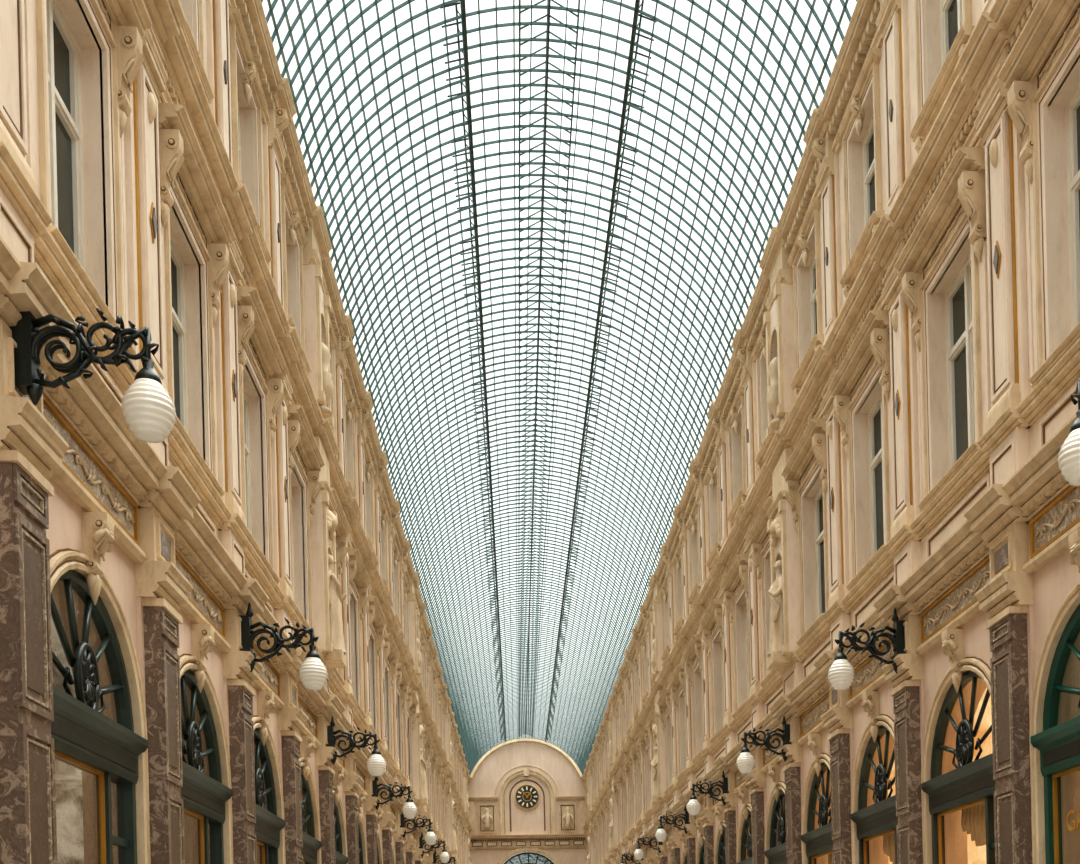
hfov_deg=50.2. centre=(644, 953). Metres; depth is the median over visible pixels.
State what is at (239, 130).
window
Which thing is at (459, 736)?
pilaster
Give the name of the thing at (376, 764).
wall lamp
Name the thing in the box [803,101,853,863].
pilaster
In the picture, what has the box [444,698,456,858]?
pilaster
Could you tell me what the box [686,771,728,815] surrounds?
wall lamp
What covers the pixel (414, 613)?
pilaster
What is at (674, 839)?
pilaster
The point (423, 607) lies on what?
pilaster
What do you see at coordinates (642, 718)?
bay
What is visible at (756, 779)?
pilaster
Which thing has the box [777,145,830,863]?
pilaster
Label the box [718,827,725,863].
shop window
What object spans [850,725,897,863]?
shop window
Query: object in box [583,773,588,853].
bay
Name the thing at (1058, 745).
shop window
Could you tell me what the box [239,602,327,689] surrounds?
wall lamp
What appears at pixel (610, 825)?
stone statue
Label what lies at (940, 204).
bay
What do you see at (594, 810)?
bay
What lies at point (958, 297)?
window
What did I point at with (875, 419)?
window
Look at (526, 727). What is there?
glass roof
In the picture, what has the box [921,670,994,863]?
shop window
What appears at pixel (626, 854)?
wall lamp
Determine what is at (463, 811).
bay
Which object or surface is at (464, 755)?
pilaster
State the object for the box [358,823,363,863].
shop window
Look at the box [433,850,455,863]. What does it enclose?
wall lamp
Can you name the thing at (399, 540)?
bay
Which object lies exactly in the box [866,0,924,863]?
pilaster
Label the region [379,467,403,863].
bay
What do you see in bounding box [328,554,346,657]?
stone statue
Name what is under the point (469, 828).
bay
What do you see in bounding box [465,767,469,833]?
bay
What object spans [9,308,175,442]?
wall lamp
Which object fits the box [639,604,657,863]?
pilaster
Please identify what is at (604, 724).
bay
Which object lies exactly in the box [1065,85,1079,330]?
window
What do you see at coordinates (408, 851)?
pilaster
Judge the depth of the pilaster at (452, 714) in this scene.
61.57 m
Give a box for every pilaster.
[0,0,78,863]
[124,0,200,863]
[206,0,268,863]
[263,78,307,863]
[302,205,346,863]
[332,315,363,863]
[355,391,380,863]
[372,451,397,863]
[387,500,407,863]
[398,540,418,863]
[408,571,428,863]
[418,602,431,863]
[424,627,437,863]
[430,648,442,863]
[435,667,445,863]
[440,684,452,863]
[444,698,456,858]
[450,712,456,863]
[452,724,459,863]
[455,735,462,863]
[458,745,464,863]
[460,754,466,863]
[463,762,469,863]
[467,777,472,855]
[581,776,587,861]
[583,769,588,829]
[586,761,593,863]
[589,753,596,863]
[592,744,600,863]
[595,734,604,863]
[599,724,609,863]
[603,712,613,863]
[607,697,619,858]
[612,684,624,863]
[618,665,631,863]
[624,649,638,863]
[631,626,646,863]
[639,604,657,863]
[648,574,668,863]
[660,541,681,863]
[673,504,696,863]
[688,454,714,863]
[707,396,737,863]
[731,323,766,863]
[759,223,803,863]
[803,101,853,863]
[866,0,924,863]
[955,0,1035,863]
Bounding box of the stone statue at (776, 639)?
[767,560,783,660]
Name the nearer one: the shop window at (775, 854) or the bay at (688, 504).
the shop window at (775, 854)
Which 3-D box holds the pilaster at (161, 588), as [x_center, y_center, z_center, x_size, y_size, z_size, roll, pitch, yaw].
[-4.687,-5.735,11.108,0.470,15.000,0.800,-1,0,-6]
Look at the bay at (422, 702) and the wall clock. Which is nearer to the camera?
the bay at (422, 702)
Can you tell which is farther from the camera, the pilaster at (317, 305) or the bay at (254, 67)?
the pilaster at (317, 305)
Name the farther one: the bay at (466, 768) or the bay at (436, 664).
the bay at (466, 768)
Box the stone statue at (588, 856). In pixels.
[586,849,589,863]
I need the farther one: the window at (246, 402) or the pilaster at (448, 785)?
the pilaster at (448, 785)
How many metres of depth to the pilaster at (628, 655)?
49.75 m
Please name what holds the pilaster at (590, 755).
on the floor
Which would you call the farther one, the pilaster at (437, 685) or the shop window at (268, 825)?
the pilaster at (437, 685)
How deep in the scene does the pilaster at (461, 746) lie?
70.93 m
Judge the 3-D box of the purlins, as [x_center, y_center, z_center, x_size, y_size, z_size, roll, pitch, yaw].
[-3.685,-14.571,38.438,8.407,2.923,92.220,-1,0,-6]
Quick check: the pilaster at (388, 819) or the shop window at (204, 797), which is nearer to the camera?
the shop window at (204, 797)
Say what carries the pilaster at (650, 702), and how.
on the floor
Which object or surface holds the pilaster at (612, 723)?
on the floor
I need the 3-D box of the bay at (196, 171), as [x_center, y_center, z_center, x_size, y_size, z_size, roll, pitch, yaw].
[-5.129,-5.709,12.659,0.830,14.970,3.180,-1,0,-6]
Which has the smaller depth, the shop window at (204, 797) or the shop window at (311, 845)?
the shop window at (204, 797)
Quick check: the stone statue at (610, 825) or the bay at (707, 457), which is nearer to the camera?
the bay at (707, 457)
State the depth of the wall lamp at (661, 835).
33.97 m
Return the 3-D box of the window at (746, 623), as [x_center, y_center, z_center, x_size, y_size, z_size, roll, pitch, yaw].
[2.499,-6.935,26.302,0.274,2.560,1.360,-1,0,-6]
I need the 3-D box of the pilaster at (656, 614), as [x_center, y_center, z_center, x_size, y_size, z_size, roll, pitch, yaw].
[0.509,-5.865,40.477,0.550,15.000,1.240,-1,0,-6]
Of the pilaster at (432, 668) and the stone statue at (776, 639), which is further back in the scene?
the pilaster at (432, 668)
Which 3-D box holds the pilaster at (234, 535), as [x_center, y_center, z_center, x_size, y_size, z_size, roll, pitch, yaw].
[-5.036,-5.726,14.269,0.470,15.000,0.800,-1,0,-6]
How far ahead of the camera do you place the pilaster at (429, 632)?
45.65 m
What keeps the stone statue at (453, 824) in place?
on the pilaster at (448, 745)
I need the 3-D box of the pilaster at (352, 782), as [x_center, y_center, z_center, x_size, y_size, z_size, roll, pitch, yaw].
[-6.083,-5.700,23.752,0.470,15.000,0.800,-1,0,-6]
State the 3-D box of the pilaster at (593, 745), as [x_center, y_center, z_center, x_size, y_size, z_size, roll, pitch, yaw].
[-2.941,-5.778,72.089,0.470,15.000,0.800,-1,0,-6]
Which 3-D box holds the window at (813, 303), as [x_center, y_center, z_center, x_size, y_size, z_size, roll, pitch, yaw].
[3.088,-11.331,19.981,0.274,2.000,1.200,-1,0,-6]
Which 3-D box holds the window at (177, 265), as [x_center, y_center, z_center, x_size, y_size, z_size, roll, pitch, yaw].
[-5.292,-6.740,12.644,0.274,2.560,1.360,-1,0,-6]
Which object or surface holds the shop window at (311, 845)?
attached to the bay at (297, 197)
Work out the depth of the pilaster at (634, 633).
46.59 m
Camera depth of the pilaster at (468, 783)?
83.47 m
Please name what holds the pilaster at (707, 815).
on the floor
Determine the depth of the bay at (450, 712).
60.33 m
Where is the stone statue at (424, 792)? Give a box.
[420,748,428,799]
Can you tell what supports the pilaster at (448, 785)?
on the floor
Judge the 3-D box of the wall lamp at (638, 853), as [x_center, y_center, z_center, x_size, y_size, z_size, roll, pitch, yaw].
[0.116,-3.854,40.367,1.056,1.080,0.348,-1,0,-13]
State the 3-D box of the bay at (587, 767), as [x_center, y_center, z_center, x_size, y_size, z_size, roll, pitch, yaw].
[-3.545,-5.748,80.020,0.830,14.970,3.180,-1,0,-6]
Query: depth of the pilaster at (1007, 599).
11.84 m
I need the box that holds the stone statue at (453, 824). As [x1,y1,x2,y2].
[452,816,457,850]
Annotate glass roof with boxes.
[261,0,856,774]
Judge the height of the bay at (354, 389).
14.970 m
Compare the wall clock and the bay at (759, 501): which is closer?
the bay at (759, 501)
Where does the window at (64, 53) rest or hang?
attached to the bay at (105, 473)
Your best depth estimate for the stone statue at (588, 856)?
78.22 m
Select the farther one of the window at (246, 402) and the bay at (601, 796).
the bay at (601, 796)
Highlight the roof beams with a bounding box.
[440,0,656,741]
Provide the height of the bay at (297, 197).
14.970 m
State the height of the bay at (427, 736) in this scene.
14.970 m
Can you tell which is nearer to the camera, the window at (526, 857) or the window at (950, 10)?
the window at (950, 10)
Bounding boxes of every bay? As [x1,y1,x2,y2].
[0,236,20,292]
[24,0,166,863]
[158,0,246,863]
[228,0,296,863]
[280,117,329,863]
[322,252,355,863]
[343,340,371,863]
[363,411,390,863]
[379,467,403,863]
[392,515,409,863]
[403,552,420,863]
[415,586,426,862]
[420,612,432,863]
[427,634,440,854]
[433,656,442,863]
[438,675,448,863]
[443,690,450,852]
[448,705,454,856]
[451,718,457,863]
[454,729,460,863]
[457,740,462,861]
[459,749,465,863]
[462,758,467,858]
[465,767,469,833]
[467,774,471,847]
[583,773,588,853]
[585,765,589,833]
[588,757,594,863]
[591,748,598,863]
[594,739,602,863]
[597,728,606,863]
[601,717,610,863]
[605,706,615,862]
[610,689,620,863]
[615,675,627,863]
[621,655,633,863]
[627,635,641,860]
[635,613,650,863]
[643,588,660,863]
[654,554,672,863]
[665,517,687,863]
[678,473,704,863]
[695,418,725,863]
[715,350,751,862]
[741,270,785,863]
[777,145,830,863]
[819,0,894,863]
[888,0,991,863]
[989,0,1079,863]
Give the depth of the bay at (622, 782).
55.33 m
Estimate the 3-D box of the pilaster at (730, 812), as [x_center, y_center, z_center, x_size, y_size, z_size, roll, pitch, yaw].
[1.945,-5.901,27.838,0.470,15.000,0.800,-1,0,-6]
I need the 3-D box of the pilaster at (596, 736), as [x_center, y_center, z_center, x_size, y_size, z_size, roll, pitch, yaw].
[-2.592,-5.787,68.928,0.470,15.000,0.800,-1,0,-6]
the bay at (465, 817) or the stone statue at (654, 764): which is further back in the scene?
the bay at (465, 817)
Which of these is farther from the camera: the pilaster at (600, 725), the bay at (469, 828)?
the bay at (469, 828)
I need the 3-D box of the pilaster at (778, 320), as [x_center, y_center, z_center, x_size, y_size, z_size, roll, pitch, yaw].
[2.603,-5.917,21.512,0.550,15.000,1.240,-1,0,-6]
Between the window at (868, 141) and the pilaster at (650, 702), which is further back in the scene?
the pilaster at (650, 702)
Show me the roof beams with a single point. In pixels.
(456, 23)
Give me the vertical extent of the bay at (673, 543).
14.970 m
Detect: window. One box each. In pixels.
[46,0,85,271]
[51,570,147,863]
[170,236,188,434]
[180,669,232,863]
[238,104,241,179]
[243,387,251,533]
[254,728,285,863]
[291,487,294,601]
[301,767,321,863]
[334,801,348,863]
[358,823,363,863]
[504,852,553,863]
[699,841,704,863]
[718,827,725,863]
[721,642,723,726]
[736,810,751,863]
[741,429,742,483]
[745,603,748,698]
[764,790,787,863]
[801,763,832,863]
[810,256,816,340]
[814,486,824,618]
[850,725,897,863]
[862,118,875,226]
[868,393,885,556]
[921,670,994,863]
[940,0,961,66]
[945,254,974,468]
[1030,604,1079,863]
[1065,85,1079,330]
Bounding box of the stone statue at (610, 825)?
[608,814,612,848]
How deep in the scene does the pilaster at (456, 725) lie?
64.61 m
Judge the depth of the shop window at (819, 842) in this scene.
20.18 m
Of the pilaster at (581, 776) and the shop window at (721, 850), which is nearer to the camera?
the shop window at (721, 850)
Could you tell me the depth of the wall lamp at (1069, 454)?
8.53 m
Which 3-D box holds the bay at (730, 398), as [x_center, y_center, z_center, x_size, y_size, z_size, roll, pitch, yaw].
[2.388,-5.896,26.287,0.830,14.970,3.180,-1,0,-6]
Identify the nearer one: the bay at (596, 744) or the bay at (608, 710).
the bay at (608, 710)
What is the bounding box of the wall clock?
[514,783,539,809]
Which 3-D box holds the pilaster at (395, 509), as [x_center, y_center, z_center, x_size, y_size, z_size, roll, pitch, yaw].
[-7.130,-5.674,33.234,0.470,15.000,0.800,-1,0,-6]
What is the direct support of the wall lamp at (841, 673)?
attached to the pilaster at (885, 246)
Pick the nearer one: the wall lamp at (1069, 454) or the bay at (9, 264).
the bay at (9, 264)
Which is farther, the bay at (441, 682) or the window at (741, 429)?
the bay at (441, 682)
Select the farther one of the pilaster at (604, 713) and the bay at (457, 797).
the bay at (457, 797)
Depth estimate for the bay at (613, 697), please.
58.49 m
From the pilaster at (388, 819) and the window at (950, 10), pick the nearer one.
the window at (950, 10)
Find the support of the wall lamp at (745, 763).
attached to the pilaster at (778, 320)
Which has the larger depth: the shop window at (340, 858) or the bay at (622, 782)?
the bay at (622, 782)
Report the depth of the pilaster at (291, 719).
17.20 m
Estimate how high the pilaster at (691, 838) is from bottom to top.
15.000 m
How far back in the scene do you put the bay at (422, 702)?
41.44 m
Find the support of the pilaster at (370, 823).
on the floor
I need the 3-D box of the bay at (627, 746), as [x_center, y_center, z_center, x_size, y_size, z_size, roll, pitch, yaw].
[-0.404,-5.827,51.573,0.830,14.970,3.180,-1,0,-6]
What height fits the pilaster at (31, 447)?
15.000 m
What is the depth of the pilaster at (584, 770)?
81.50 m
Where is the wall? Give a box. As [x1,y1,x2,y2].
[468,738,586,863]
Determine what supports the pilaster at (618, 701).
on the floor
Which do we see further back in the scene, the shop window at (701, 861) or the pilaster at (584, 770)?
the pilaster at (584, 770)
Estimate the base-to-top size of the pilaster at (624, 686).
15.000 m
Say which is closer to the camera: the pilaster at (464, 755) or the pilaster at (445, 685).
the pilaster at (445, 685)
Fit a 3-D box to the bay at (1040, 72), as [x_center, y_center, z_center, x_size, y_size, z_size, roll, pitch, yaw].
[4.133,-5.940,10.483,0.830,14.970,3.180,-1,0,-6]
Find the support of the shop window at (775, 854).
attached to the bay at (759, 501)
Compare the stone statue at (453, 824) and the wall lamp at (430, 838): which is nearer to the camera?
the wall lamp at (430, 838)
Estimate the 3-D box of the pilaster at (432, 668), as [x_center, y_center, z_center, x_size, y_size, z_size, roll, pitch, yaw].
[-8.875,-5.630,49.038,0.470,15.000,0.800,-1,0,-6]
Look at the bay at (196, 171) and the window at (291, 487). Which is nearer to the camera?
the bay at (196, 171)
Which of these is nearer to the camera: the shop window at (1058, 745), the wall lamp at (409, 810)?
the shop window at (1058, 745)
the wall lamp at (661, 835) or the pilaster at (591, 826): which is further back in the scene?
the pilaster at (591, 826)
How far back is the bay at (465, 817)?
76.43 m
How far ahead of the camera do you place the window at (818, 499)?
20.55 m
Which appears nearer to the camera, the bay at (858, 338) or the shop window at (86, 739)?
the shop window at (86, 739)
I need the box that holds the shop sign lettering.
[1066,810,1079,830]
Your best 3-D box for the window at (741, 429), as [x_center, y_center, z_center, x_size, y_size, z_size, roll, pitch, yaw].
[2.390,-11.313,26.302,0.274,2.000,1.200,-1,0,-6]
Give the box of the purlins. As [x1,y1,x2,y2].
[267,0,848,773]
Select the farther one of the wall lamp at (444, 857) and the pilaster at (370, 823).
the wall lamp at (444, 857)
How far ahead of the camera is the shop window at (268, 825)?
16.30 m
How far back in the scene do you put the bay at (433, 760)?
48.05 m
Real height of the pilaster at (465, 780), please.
15.000 m
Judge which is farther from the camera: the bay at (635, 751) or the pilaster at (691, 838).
the bay at (635, 751)
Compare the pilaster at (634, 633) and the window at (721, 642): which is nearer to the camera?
the window at (721, 642)
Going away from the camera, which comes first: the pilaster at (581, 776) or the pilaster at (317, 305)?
the pilaster at (317, 305)
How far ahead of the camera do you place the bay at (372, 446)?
29.07 m
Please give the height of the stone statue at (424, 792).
1.840 m
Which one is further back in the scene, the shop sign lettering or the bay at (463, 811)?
the bay at (463, 811)
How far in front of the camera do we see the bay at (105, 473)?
10.10 m
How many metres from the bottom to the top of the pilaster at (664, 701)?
14.970 m
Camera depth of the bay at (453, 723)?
63.90 m
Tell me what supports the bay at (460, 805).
on the floor
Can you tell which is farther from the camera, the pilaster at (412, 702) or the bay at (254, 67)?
the pilaster at (412, 702)
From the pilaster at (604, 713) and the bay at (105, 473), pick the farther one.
the pilaster at (604, 713)
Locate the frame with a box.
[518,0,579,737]
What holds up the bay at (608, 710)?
on the floor
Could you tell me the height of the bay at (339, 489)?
14.970 m
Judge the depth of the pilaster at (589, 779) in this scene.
77.86 m
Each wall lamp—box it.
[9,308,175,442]
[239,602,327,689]
[326,716,385,776]
[372,776,416,818]
[400,811,436,844]
[419,832,449,862]
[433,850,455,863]
[620,851,642,863]
[634,834,662,859]
[655,805,689,841]
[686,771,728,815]
[736,716,790,773]
[828,608,905,690]
[1058,379,1079,485]
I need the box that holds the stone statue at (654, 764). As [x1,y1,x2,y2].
[650,746,657,798]
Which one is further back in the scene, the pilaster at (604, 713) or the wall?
the wall

